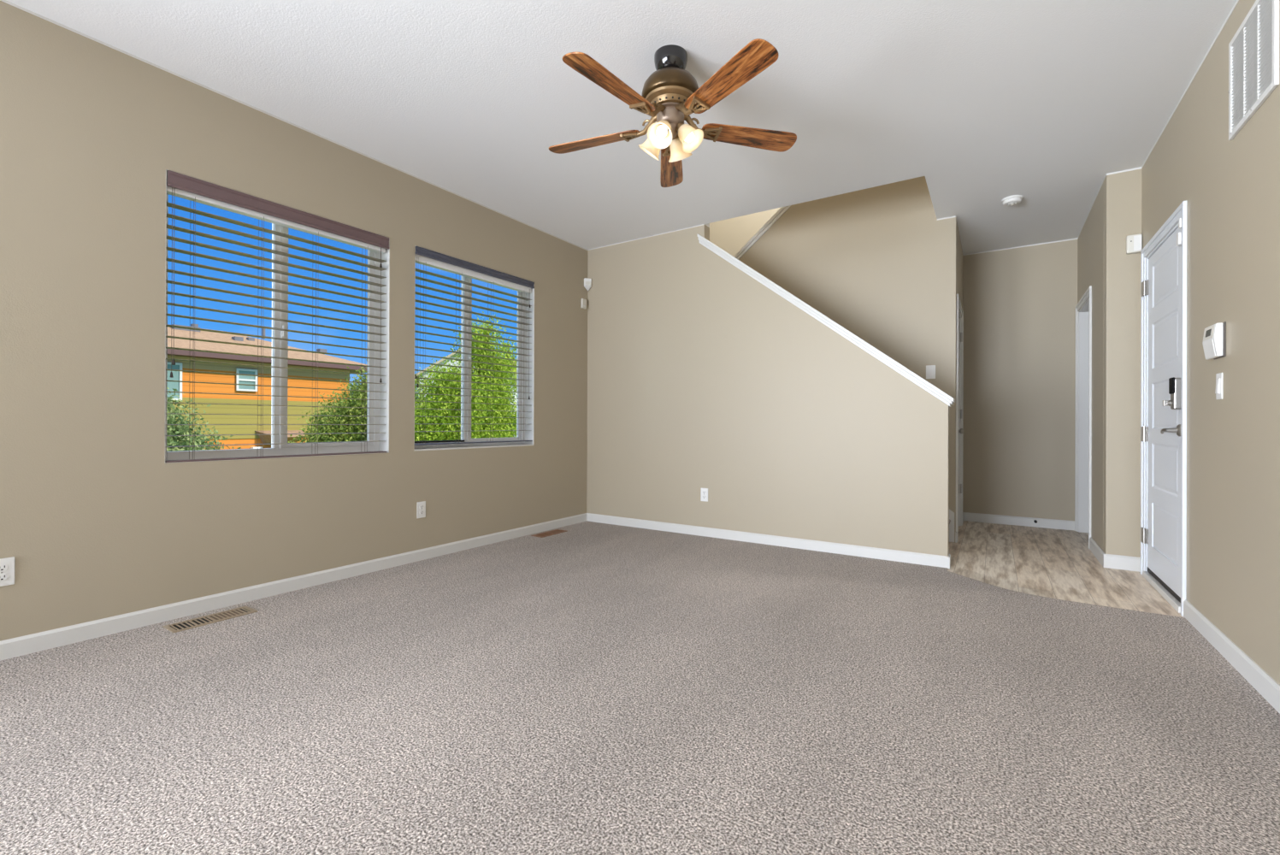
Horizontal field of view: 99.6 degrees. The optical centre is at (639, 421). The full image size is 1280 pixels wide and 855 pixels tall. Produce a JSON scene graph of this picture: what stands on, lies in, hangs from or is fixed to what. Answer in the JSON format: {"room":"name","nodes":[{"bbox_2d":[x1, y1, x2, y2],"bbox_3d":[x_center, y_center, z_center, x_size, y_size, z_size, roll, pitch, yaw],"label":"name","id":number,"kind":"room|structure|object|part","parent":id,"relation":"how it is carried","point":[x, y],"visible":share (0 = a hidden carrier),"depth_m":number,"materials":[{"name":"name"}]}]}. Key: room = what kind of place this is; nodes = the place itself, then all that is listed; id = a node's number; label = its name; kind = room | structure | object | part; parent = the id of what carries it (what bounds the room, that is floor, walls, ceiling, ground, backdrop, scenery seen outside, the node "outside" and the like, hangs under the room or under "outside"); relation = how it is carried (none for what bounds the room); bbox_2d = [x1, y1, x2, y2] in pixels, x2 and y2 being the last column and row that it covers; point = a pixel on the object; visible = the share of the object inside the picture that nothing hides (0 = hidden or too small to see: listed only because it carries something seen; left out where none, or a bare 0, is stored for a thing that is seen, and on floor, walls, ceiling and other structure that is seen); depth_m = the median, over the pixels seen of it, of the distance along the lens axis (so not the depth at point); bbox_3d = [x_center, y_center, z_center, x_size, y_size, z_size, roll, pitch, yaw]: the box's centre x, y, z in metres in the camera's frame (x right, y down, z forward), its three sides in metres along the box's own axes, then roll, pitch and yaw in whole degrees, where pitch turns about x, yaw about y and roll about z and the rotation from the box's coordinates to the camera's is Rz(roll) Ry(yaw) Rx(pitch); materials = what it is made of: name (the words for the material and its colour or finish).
{"room":"empty living room","nodes":[
{"label":"empty living room","id":0,"kind":"room"},
{"bbox_2d":[0,0,587,641],"bbox_3d":[-2.414,-1.636,2.746,0.160,5.550,11.260,0,0,33],"label":"wall","id":1,"kind":"structure","parent":0,"point":[95,522],"depth_m":2.66,"materials":[{"name":"beige paint"}]},
{"bbox_2d":[0,556,15,586],"bbox_3d":[-2.648,0.625,2.244,0.009,0.116,0.072,0,0,33],"label":"wall outlet","id":2,"kind":"object","parent":1,"relation":"attached to","point":[7,565],"visible":1,"depth_m":2.26,"materials":[{"name":"white plastic"}]},
{"bbox_2d":[0,564,8,571],"bbox_3d":[-2.647,0.605,2.244,0.009,0.027,0.034,0,0,33],"label":"receptacle","id":3,"kind":"object","parent":2,"relation":"attached to","point":[2,567],"depth_m":2.25,"materials":[{"name":"white plastic"}]},
{"bbox_2d":[0,573,8,581],"bbox_3d":[-2.648,0.645,2.244,0.009,0.027,0.034,0,0,33],"label":"receptacle","id":4,"kind":"object","parent":2,"relation":"attached to","point":[3,577],"depth_m":2.25,"materials":[{"name":"white plastic"}]},
{"bbox_2d":[164,169,389,463],"bbox_3d":[-2.099,-0.524,3.229,0.154,1.464,1.192,0,0,33],"label":"window","id":5,"kind":"structure","parent":1,"relation":"in","point":[378,415],"depth_m":3.28,"materials":[{"name":"white plastic"}]},
{"bbox_3d":[-2.080,0.207,3.215,0.104,0.001,1.184,0,0,33],"label":"sill","id":6,"kind":"part","parent":5,"relation":"part of","materials":[{"name":"white paint"}]},
{"bbox_2d":[165,170,389,462],"bbox_3d":[-2.064,-0.523,3.207,0.089,1.460,1.176,0,0,33],"label":"window blind","id":7,"kind":"object","parent":5,"relation":"attached to","point":[181,185],"visible":0.93,"depth_m":3.09,"materials":[{"name":"white plastic"}]},
{"bbox_3d":[-2.351,-0.718,2.718,0.002,0.934,0.002,0,0,33],"label":"lift cord","id":8,"kind":"part","parent":7,"relation":"part of","materials":[{"name":"fabric"}]},
{"bbox_3d":[-2.347,-0.750,2.725,0.002,0.869,0.002,0,0,33],"label":"lift cord","id":9,"kind":"part","parent":7,"relation":"part of","materials":[{"name":"fabric"}]},
{"bbox_3d":[-2.330,-0.484,2.819,0.068,1.362,0.006,0,0,33],"label":"ladder cord","id":10,"kind":"part","parent":7,"relation":"part of","materials":[{"name":"fabric"}]},
{"bbox_3d":[-2.159,-0.483,3.081,0.068,1.362,0.006,0,0,33],"label":"ladder cord","id":11,"kind":"part","parent":7,"relation":"part of","materials":[{"name":"fabric"}]},
{"bbox_3d":[-2.070,0.202,3.206,0.071,0.009,1.171,0,0,33],"label":"rail","id":12,"kind":"part","parent":7,"relation":"part of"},
{"bbox_3d":[-1.996,-0.482,3.329,0.068,1.362,0.006,0,0,33],"label":"ladder cord","id":13,"kind":"part","parent":7,"relation":"part of","materials":[{"name":"fabric"}]},
{"bbox_3d":[-1.825,-0.481,3.591,0.068,1.362,0.006,0,0,33],"label":"ladder cord","id":14,"kind":"part","parent":7,"relation":"part of","materials":[{"name":"grey fabric"}]},
{"bbox_3d":[-1.746,-0.737,3.644,0.002,0.889,0.002,0,0,33],"label":"tilt cord","id":15,"kind":"part","parent":7,"relation":"part of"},
{"bbox_3d":[-2.151,-0.530,3.234,0.050,1.372,0.072,0,0,33],"label":"meeting rail","id":16,"kind":"part","parent":5,"relation":"part of","materials":[{"name":"white plastic"}]},
{"bbox_3d":[-1.985,-0.529,3.494,0.026,1.372,0.545,0,0,33],"label":"sash","id":17,"kind":"part","parent":5,"relation":"part of","materials":[{"name":"clear glass"}]},
{"bbox_2d":[0,513,587,660],"bbox_3d":[-2.132,0.954,3.030,0.013,0.083,5.840,0,0,33],"label":"baseboard","id":18,"kind":"structure","parent":1,"relation":"attached to","point":[21,645],"depth_m":2.93,"materials":[{"name":"white paint"}]},
{"bbox_2d":[416,501,425,518],"bbox_3d":[-1.571,0.632,3.889,0.009,0.116,0.072,0,0,33],"label":"wall outlet","id":19,"kind":"object","parent":1,"relation":"attached to","point":[421,512],"visible":1,"depth_m":3.88,"materials":[{"name":"white plastic"}]},
{"bbox_2d":[413,245,534,451],"bbox_3d":[-1.340,-0.522,4.388,0.154,1.465,1.195,0,0,33],"label":"window","id":20,"kind":"structure","parent":1,"relation":"in","point":[528,404],"depth_m":4.69,"materials":[{"name":"white plastic"}]},
{"bbox_3d":[-1.402,-0.528,4.378,0.050,1.373,0.072,0,0,33],"label":"meeting rail","id":21,"kind":"part","parent":20,"relation":"part of","materials":[{"name":"white plastic"}]},
{"bbox_3d":[-1.322,0.204,4.373,0.104,0.012,1.187,0,0,33],"label":"sill","id":22,"kind":"part","parent":20,"relation":"part of","materials":[{"name":"white paint"}]},
{"bbox_2d":[414,246,534,445],"bbox_3d":[-1.306,-0.541,4.365,0.089,1.422,1.179,0,0,33],"label":"window blind","id":23,"kind":"object","parent":20,"relation":"attached to","point":[424,256],"visible":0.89,"depth_m":4.26,"materials":[{"name":"white plastic"}]},
{"bbox_3d":[-1.599,-0.760,3.867,0.002,0.847,0.002,0,0,33],"label":"lift cord","id":24,"kind":"part","parent":23,"relation":"part of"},
{"bbox_3d":[-1.592,-0.729,3.879,0.002,0.909,0.002,0,0,33],"label":"lift cord","id":25,"kind":"part","parent":23,"relation":"part of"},
{"bbox_3d":[-1.586,-0.501,3.956,0.068,1.324,0.006,0,0,33],"label":"ladder cord","id":26,"kind":"part","parent":23,"relation":"part of","materials":[{"name":"grey fabric"}]},
{"bbox_3d":[-1.413,-0.500,4.221,0.068,1.324,0.006,0,0,33],"label":"ladder cord","id":27,"kind":"part","parent":23,"relation":"part of","materials":[{"name":"grey fabric"}]},
{"bbox_3d":[-1.311,0.166,4.364,0.071,0.009,1.174,0,0,33],"label":"rail","id":28,"kind":"part","parent":23,"relation":"part of","materials":[{"name":"white plastic"}]},
{"bbox_3d":[-1.239,-0.499,4.486,0.068,1.324,0.006,0,0,33],"label":"ladder cord","id":29,"kind":"part","parent":23,"relation":"part of","materials":[{"name":"grey fabric"}]},
{"bbox_3d":[-1.048,-0.498,4.778,0.068,1.324,0.006,0,0,33],"label":"ladder cord","id":30,"kind":"part","parent":23,"relation":"part of","materials":[{"name":"grey fabric"}]},
{"bbox_3d":[-0.986,-0.704,4.805,0.002,0.952,0.002,0,0,33],"label":"tilt cord","id":31,"kind":"part","parent":23,"relation":"part of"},
{"bbox_3d":[-1.231,-0.527,4.646,0.026,1.373,0.564,0,0,33],"label":"sash","id":32,"kind":"part","parent":20,"relation":"part of","materials":[{"name":"clear glass"}]},
{"bbox_2d":[580,298,586,309],"bbox_3d":[-0.562,-1.181,5.410,0.024,0.095,0.064,0,0,33],"label":"wall sensor","id":33,"kind":"object","parent":1,"relation":"attached to","point":[583,305],"visible":1,"depth_m":5.39,"materials":[{"name":"white plastic"}]},
{"bbox_2d":[583,277,592,290],"bbox_3d":[-0.522,-1.380,5.433,0.065,0.115,0.071,0,0,33],"label":"sensor","id":34,"kind":"object","parent":1,"relation":"attached to","point":[587,282],"visible":1,"depth_m":5.42,"materials":[{"name":"white plastic"}]},
{"bbox_2d":[0,0,1238,255],"bbox_3d":[-0.538,-1.744,1.556,4.284,0.011,11.003,0,0,33],"label":"trim","id":35,"kind":"structure","parent":1,"relation":"attached to","point":[4,1],"depth_m":3.14,"materials":[{"name":"white paint"}]},
{"bbox_2d":[6,0,1237,254],"bbox_3d":[0.514,-1.847,1.189,6.449,0.200,11.860,0,0,33],"label":"ceiling","id":36,"kind":"structure","parent":0,"point":[989,102],"depth_m":2.81,"materials":[{"name":"white paint"}]},
{"bbox_2d":[548,38,796,187],"bbox_3d":[0.111,-1.510,2.564,1.250,0.472,1.235,0,0,33],"label":"ceiling fan","id":37,"kind":"object","parent":36,"relation":"hanging from","point":[670,94],"visible":1,"depth_m":2.50,"materials":[{"name":"brown wood"}]},
{"bbox_3d":[-0.230,-1.414,2.733,0.500,0.006,0.132,0,12,22],"label":"blade","id":38,"kind":"part","parent":37,"relation":"part of","materials":[{"name":"brown wood"}]},
{"bbox_3d":[-0.114,-1.414,2.271,0.132,0.006,0.500,16,10,39],"label":"blade","id":39,"kind":"part","parent":37,"relation":"part of","materials":[{"name":"brown wood"}]},
{"bbox_3d":[0.038,-1.438,2.625,0.120,0.091,0.032,0,0,22],"label":"blade arm","id":40,"kind":"part","parent":37,"relation":"part of","materials":[{"name":"gold metal"}]},
{"bbox_3d":[0.068,-1.347,2.623,0.121,0.094,0.121,42,18,22],"label":"lamp shade","id":41,"kind":"part","parent":37,"relation":"part of","materials":[{"name":"white glass"}]},
{"bbox_3d":[0.071,-1.438,2.492,0.032,0.091,0.120,0,0,40],"label":"blade arm","id":42,"kind":"part","parent":37,"relation":"part of","materials":[{"name":"gold metal"}]},
{"bbox_3d":[0.104,-1.347,2.504,0.121,0.094,0.121,0,-38,28],"label":"lamp shade","id":43,"kind":"part","parent":37,"relation":"part of","materials":[{"name":"white glass"}]},
{"bbox_3d":[0.104,-1.348,2.504,0.051,0.072,0.051,0,-38,28],"label":"bulb","id":44,"kind":"part","parent":37,"relation":"part of","materials":[{"name":"white glass"}]},
{"bbox_2d":[645,85,693,109],"bbox_3d":[0.146,-1.504,2.582,0.248,0.050,0.248,0,0,33],"label":"vent","id":45,"kind":"object","parent":37,"relation":"attached to","point":[667,97],"depth_m":2.49,"materials":[{"name":"gold metal"}]},
{"bbox_3d":[0.173,-1.412,2.986,0.132,0.006,0.500,-12,-1,4],"label":"blade","id":46,"kind":"part","parent":37,"relation":"part of","materials":[{"name":"brown wood"}]},
{"bbox_2d":[676,122,684,131],"bbox_3d":[0.190,-1.396,2.558,0.048,0.054,0.048,-41,-18,22],"label":"socket","id":47,"kind":"object","parent":37,"relation":"attached to","point":[680,126],"depth_m":2.53,"materials":[{"name":"gold metal"}]},
{"bbox_3d":[0.187,-1.347,2.659,0.121,0.094,0.121,0,38,28],"label":"lamp shade","id":48,"kind":"part","parent":37,"relation":"part of","materials":[{"name":"white glass"}]},
{"bbox_3d":[0.207,-1.438,2.483,0.032,0.091,0.120,0,0,-32],"label":"blade arm","id":49,"kind":"part","parent":37,"relation":"part of","materials":[{"name":"gold metal"}]},
{"bbox_3d":[0.223,-1.348,2.540,0.051,0.072,0.051,-41,-18,22],"label":"bulb","id":50,"kind":"part","parent":37,"relation":"part of","materials":[{"name":"white glass"}]},
{"bbox_3d":[0.223,-1.347,2.540,0.121,0.094,0.121,-41,-18,22],"label":"lamp shade","id":51,"kind":"part","parent":37,"relation":"part of","materials":[{"name":"white glass"}]},
{"bbox_3d":[0.259,-1.437,2.610,0.120,0.091,0.032,0,0,-14],"label":"blade arm","id":52,"kind":"part","parent":37,"relation":"part of","materials":[{"name":"gold metal"}]},
{"bbox_3d":[0.361,-1.412,2.239,0.132,0.006,0.500,14,-8,-31],"label":"blade","id":53,"kind":"part","parent":37,"relation":"part of","materials":[{"name":"brown wood"}]},
{"bbox_3d":[0.538,-1.411,2.680,0.500,0.006,0.132,0,-12,-14],"label":"blade","id":54,"kind":"part","parent":37,"relation":"part of","materials":[{"name":"brown wood"}]},
{"bbox_2d":[1001,194,1023,206],"bbox_3d":[2.893,-1.709,4.203,0.140,0.048,0.140,0,0,33],"label":"smoke detector","id":55,"kind":"object","parent":36,"relation":"attached to","point":[1016,199],"visible":1,"depth_m":4.17,"materials":[{"name":"white plastic"}]},
{"bbox_2d":[0,520,1279,854],"bbox_3d":[0.438,1.071,1.227,6.608,0.150,11.860,0,0,33],"label":"floor","id":56,"kind":"structure","parent":0,"point":[590,687],"depth_m":1.83,"materials":[{"name":"carpet"}]},
{"bbox_2d":[162,606,257,632],"bbox_3d":[-2.148,0.987,2.715,0.140,0.005,0.347,0,0,33],"label":"floor vent","id":57,"kind":"object","parent":56,"relation":"in","point":[191,623],"visible":1,"depth_m":2.70,"materials":[{"name":"beige metal"}]},
{"bbox_2d":[530,529,566,537],"bbox_3d":[-0.805,0.996,4.835,0.130,0.005,0.335,0,0,33],"label":"floor vent","id":58,"kind":"object","parent":56,"relation":"in","point":[556,531],"visible":1,"depth_m":4.83,"materials":[{"name":"brown metal"}]},
{"bbox_2d":[949,509,954,542],"bbox_3d":[1.548,0.121,4.757,2.063,1.770,0.856,0,0,33],"label":"staircase","id":59,"kind":"structure","parent":56,"relation":"on","point":[951,513],"depth_m":4.54,"materials":[{"name":"carpet"}]},
{"bbox_2d":[949,571,1185,618],"bbox_3d":[2.383,1.010,3.162,0.178,0.005,1.155,0,0,-40],"label":"trim","id":60,"kind":"structure","parent":56,"relation":"on","point":[949,571],"depth_m":3.06,"materials":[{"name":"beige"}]},
{"bbox_2d":[709,207,779,256],"bbox_3d":[2.477,-3.020,6.099,4.348,2.537,0.100,0,0,33],"label":"wall","id":61,"kind":"structure","parent":0,"point":[730,235],"depth_m":6.86,"materials":[{"name":"beige paint"}]},
{"bbox_2d":[586,224,949,556],"bbox_3d":[0.823,-0.293,4.655,3.192,2.893,0.108,0,0,33],"label":"wall","id":62,"kind":"structure","parent":0,"point":[700,374],"depth_m":4.57,"materials":[{"name":"beige paint"}]},
{"bbox_2d":[700,488,707,501],"bbox_3d":[0.565,0.640,4.750,0.072,0.116,0.009,0,0,33],"label":"wall outlet","id":63,"kind":"object","parent":62,"relation":"attached to","point":[704,493],"visible":1,"depth_m":4.75,"materials":[{"name":"white plastic"}]},
{"bbox_2d":[586,513,950,569],"bbox_3d":[0.824,0.967,4.641,3.195,0.083,0.121,0,0,33],"label":"baseboard","id":64,"kind":"structure","parent":62,"relation":"attached to","point":[852,550],"depth_m":4.34,"materials":[{"name":"white paint"}]},
{"bbox_2d":[697,234,955,407],"bbox_3d":[1.367,-0.884,4.301,1.963,1.553,0.160,0,0,33],"label":"trim","id":65,"kind":"structure","parent":62,"relation":"attached to","point":[894,365],"depth_m":4.14,"materials":[{"name":"white paint"}]},
{"bbox_2d":[738,176,956,542],"bbox_3d":[1.353,-1.049,5.467,3.187,4.411,0.110,0,0,33],"label":"wall","id":66,"kind":"structure","parent":0,"point":[879,262],"depth_m":4.86,"materials":[{"name":"beige paint"}]},
{"bbox_2d":[733,205,790,259],"bbox_3d":[1.590,-2.233,5.316,2.629,2.189,0.152,0,0,33],"label":"trim","id":67,"kind":"structure","parent":66,"relation":"attached to","point":[782,209],"depth_m":5.47,"materials":[{"name":"white paint"}]},
{"bbox_2d":[926,365,935,378],"bbox_3d":[2.495,-0.428,4.644,0.072,0.116,0.013,0,0,33],"label":"light switch","id":68,"kind":"object","parent":66,"relation":"attached to","point":[930,369],"visible":1,"depth_m":4.64,"materials":[{"name":"white plastic"}]},
{"bbox_2d":[956,222,962,309],"bbox_3d":[2.975,-0.285,5.147,0.120,2.893,1.136,0,0,33],"label":"wall","id":69,"kind":"structure","parent":0,"point":[959,251],"depth_m":5.04,"materials":[{"name":"beige paint"}]},
{"bbox_2d":[955,294,963,532],"bbox_3d":[2.902,-0.034,4.991,0.172,2.103,0.894,0,0,33],"label":"door","id":70,"kind":"structure","parent":69,"relation":"in","point":[959,313],"depth_m":5.28,"materials":[{"name":"white paint"}]},
{"bbox_3d":[2.775,0.080,4.701,0.068,0.060,0.060,0,0,33],"label":"knob","id":71,"kind":"part","parent":70,"relation":"part of","materials":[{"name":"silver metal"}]},
{"bbox_2d":[962,239,1077,520],"bbox_3d":[2.582,-1.613,6.182,4.458,5.550,0.157,0,0,33],"label":"wall","id":72,"kind":"structure","parent":0,"point":[1019,304],"depth_m":5.32,"materials":[{"name":"beige paint"}]},
{"bbox_2d":[1077,182,1103,551],"bbox_3d":[3.760,-0.283,4.437,0.125,2.893,1.464,0,0,33],"label":"wall","id":73,"kind":"structure","parent":0,"point":[1090,241],"depth_m":4.12,"materials":[{"name":"beige paint"}]},
{"bbox_2d":[955,512,1140,572],"bbox_3d":[3.363,0.970,4.625,1.107,0.095,1.577,0,0,33],"label":"baseboard","id":74,"kind":"structure","parent":73,"relation":"attached to","point":[1008,520],"depth_m":5.13,"materials":[{"name":"white paint"}]},
{"bbox_2d":[1074,285,1091,548],"bbox_3d":[3.903,-0.034,4.670,0.141,2.108,0.884,0,0,33],"label":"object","id":75,"kind":"structure","parent":73,"relation":"attached to","point":[1083,317],"depth_m":4.99,"materials":[{"name":"white paint"}]},
{"bbox_2d":[1103,168,1141,557],"bbox_3d":[3.440,-0.286,3.712,0.383,2.893,0.100,0,0,33],"label":"wall","id":76,"kind":"structure","parent":0,"point":[1122,191],"depth_m":3.73,"materials":[{"name":"beige paint"}]},
{"bbox_2d":[1126,233,1141,253],"bbox_3d":[3.361,-1.210,3.683,0.076,0.122,0.042,0,0,33],"label":"door chime","id":77,"kind":"object","parent":76,"relation":"attached to","point":[1133,242],"visible":0.9,"depth_m":3.67,"materials":[{"name":"white plastic"}]},
{"bbox_2d":[1141,0,1279,684],"bbox_3d":[0.847,-0.302,-0.380,0.160,2.893,9.609,0,0,33],"label":"wall","id":78,"kind":"structure","parent":0,"point":[1230,189],"depth_m":2.28,"materials":[{"name":"beige paint"}]},
{"bbox_2d":[1140,200,1186,616],"bbox_3d":[3.142,-0.067,3.183,0.222,2.163,0.967,0,0,33],"label":"door","id":79,"kind":"structure","parent":78,"relation":"in","point":[1164,317],"depth_m":3.21,"materials":[{"name":"white paint"}]},
{"bbox_3d":[2.914,0.046,2.976,0.068,0.066,0.154,0,0,33],"label":"lever handle","id":80,"kind":"part","parent":79,"relation":"part of","materials":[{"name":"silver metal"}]},
{"bbox_2d":[1176,231,1181,246],"bbox_3d":[2.892,-0.980,2.897,0.022,0.065,0.038,0,0,33],"label":"sensor","id":81,"kind":"object","parent":79,"relation":"attached to","point":[1179,234],"depth_m":2.89,"materials":[{"name":"white plastic"}]},
{"bbox_2d":[1178,218,1181,228],"bbox_3d":[2.866,-1.052,2.865,0.018,0.050,0.026,0,0,33],"label":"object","id":82,"kind":"structure","parent":79,"relation":"attached to","point":[1180,219],"depth_m":2.86,"materials":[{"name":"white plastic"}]},
{"bbox_2d":[1202,321,1226,359],"bbox_3d":[2.557,-0.357,2.412,0.036,0.150,0.166,0,0,33],"label":"alarm keypad","id":83,"kind":"object","parent":78,"relation":"attached to","point":[1214,338],"visible":1,"depth_m":2.36,"materials":[{"name":"white plastic"}]},
{"bbox_3d":[2.562,-0.357,2.391,0.006,0.150,0.136,0,0,33],"label":"mounting plate","id":84,"kind":"part","parent":83,"relation":"part of","materials":[{"name":"white plastic"}]},
{"bbox_2d":[1215,372,1223,399],"bbox_3d":[2.558,-0.157,2.392,0.013,0.116,0.072,0,0,33],"label":"light switch","id":85,"kind":"object","parent":78,"relation":"attached to","point":[1219,377],"visible":1,"depth_m":2.38,"materials":[{"name":"white plastic"}]},
{"bbox_2d":[1183,599,1279,713],"bbox_3d":[0.527,0.953,-0.707,0.013,0.091,8.400,0,0,33],"label":"baseboard","id":86,"kind":"structure","parent":78,"relation":"attached to","point":[1265,684],"depth_m":2.19,"materials":[{"name":"white paint"}]},
{"bbox_2d":[1228,0,1279,140],"bbox_3d":[2.362,-1.390,2.091,0.015,0.408,0.447,0,0,33],"label":"air vent","id":87,"kind":"object","parent":78,"relation":"in","point":[1253,50],"visible":1,"depth_m":2.07,"materials":[{"name":"white metal"}]},
{"label":"outside","id":88,"kind":"structure","parent":0,"visible":0},
{"bbox_3d":[-43.667,3.349,64.426,136.372,0.200,180.000,0,0,33],"label":"ground","id":89,"kind":"structure","parent":88,"visible":0},
{"bbox_2d":[166,387,241,451],"bbox_3d":[-7.670,1.198,8.333,2.949,4.173,2.517,0,0,-28],"label":"tree","id":90,"kind":"object","parent":89,"relation":"on","point":[171,429],"visible":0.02,"depth_m":8.55,"materials":[{"name":"green plant"}]},
{"bbox_2d":[167,323,366,449],"bbox_3d":[-22.403,-0.608,18.313,9.550,7.706,23.200,0,0,33],"label":"neighbor house","id":91,"kind":"structure","parent":89,"relation":"on","point":[243,410],"depth_m":21.57,"materials":[{"name":"orange"}]},
{"bbox_3d":[-17.327,-1.470,19.117,0.040,1.295,1.725,0,0,33],"label":"pane","id":92,"kind":"part","parent":91,"relation":"part of","materials":[{"name":"glass"}]},
{"bbox_2d":[171,324,200,331],"bbox_3d":[-19.093,-3.893,22.673,0.600,0.200,0.900,0,0,33],"label":"vent","id":93,"kind":"object","parent":91,"relation":"attached to","point":[175,328],"depth_m":22.50,"materials":[{"name":"grey metal"}]},
{"bbox_2d":[190,323,198,327],"bbox_3d":[-19.041,-4.016,23.117,0.200,0.320,0.200,0,0,33],"label":"roof vent","id":94,"kind":"object","parent":91,"relation":"attached to","point":[191,325],"depth_m":23.06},
{"bbox_2d":[231,336,243,341],"bbox_3d":[-17.352,-3.543,23.325,0.320,0.220,0.320,0,0,33],"label":"roof vent","id":95,"kind":"object","parent":91,"relation":"attached to","point":[236,339],"depth_m":23.21,"materials":[{"name":"grey metal"}]},
{"bbox_3d":[-15.705,-1.666,21.594,0.040,0.805,0.645,0,0,33],"label":"pane","id":96,"kind":"part","parent":91,"relation":"part of","materials":[{"name":"glass"}]},
{"bbox_2d":[246,336,254,341],"bbox_3d":[-17.274,-3.628,23.991,0.240,0.200,0.240,0,0,33],"label":"roof vent","id":97,"kind":"object","parent":91,"relation":"attached to","point":[248,339],"depth_m":23.90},
{"bbox_2d":[261,328,265,339],"bbox_3d":[-17.729,-4.172,25.486,0.100,0.520,0.100,0,0,33],"label":"roof vent","id":98,"kind":"object","parent":91,"relation":"attached to","point":[262,329],"depth_m":25.45,"materials":[{"name":"grey metal"}]},
{"bbox_2d":[316,348,327,352],"bbox_3d":[-15.098,-3.339,25.673,0.320,0.220,0.320,0,0,33],"label":"roof vent","id":99,"kind":"object","parent":91,"relation":"attached to","point":[317,350],"depth_m":25.58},
{"bbox_2d":[288,358,430,442],"bbox_3d":[-6.188,0.791,12.247,2.670,5.010,3.999,0,0,31],"label":"tree","id":100,"kind":"object","parent":89,"relation":"on","point":[330,430],"visible":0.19,"depth_m":11.68,"materials":[{"name":"green plant"}]},
{"bbox_2d":[414,348,516,436],"bbox_3d":[-15.214,-1.489,48.154,8.700,9.620,9.800,0,0,-18],"label":"house","id":101,"kind":"structure","parent":89,"relation":"on","point":[440,362],"depth_m":43.21,"materials":[{"name":"beige"}]},
{"bbox_2d":[414,311,517,441],"bbox_3d":[-3.493,0.471,11.017,3.236,5.664,2.311,0,0,-43],"label":"tree","id":102,"kind":"object","parent":89,"relation":"on","point":[480,423],"visible":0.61,"depth_m":10.69,"materials":[{"name":"green plant"}]}
]}

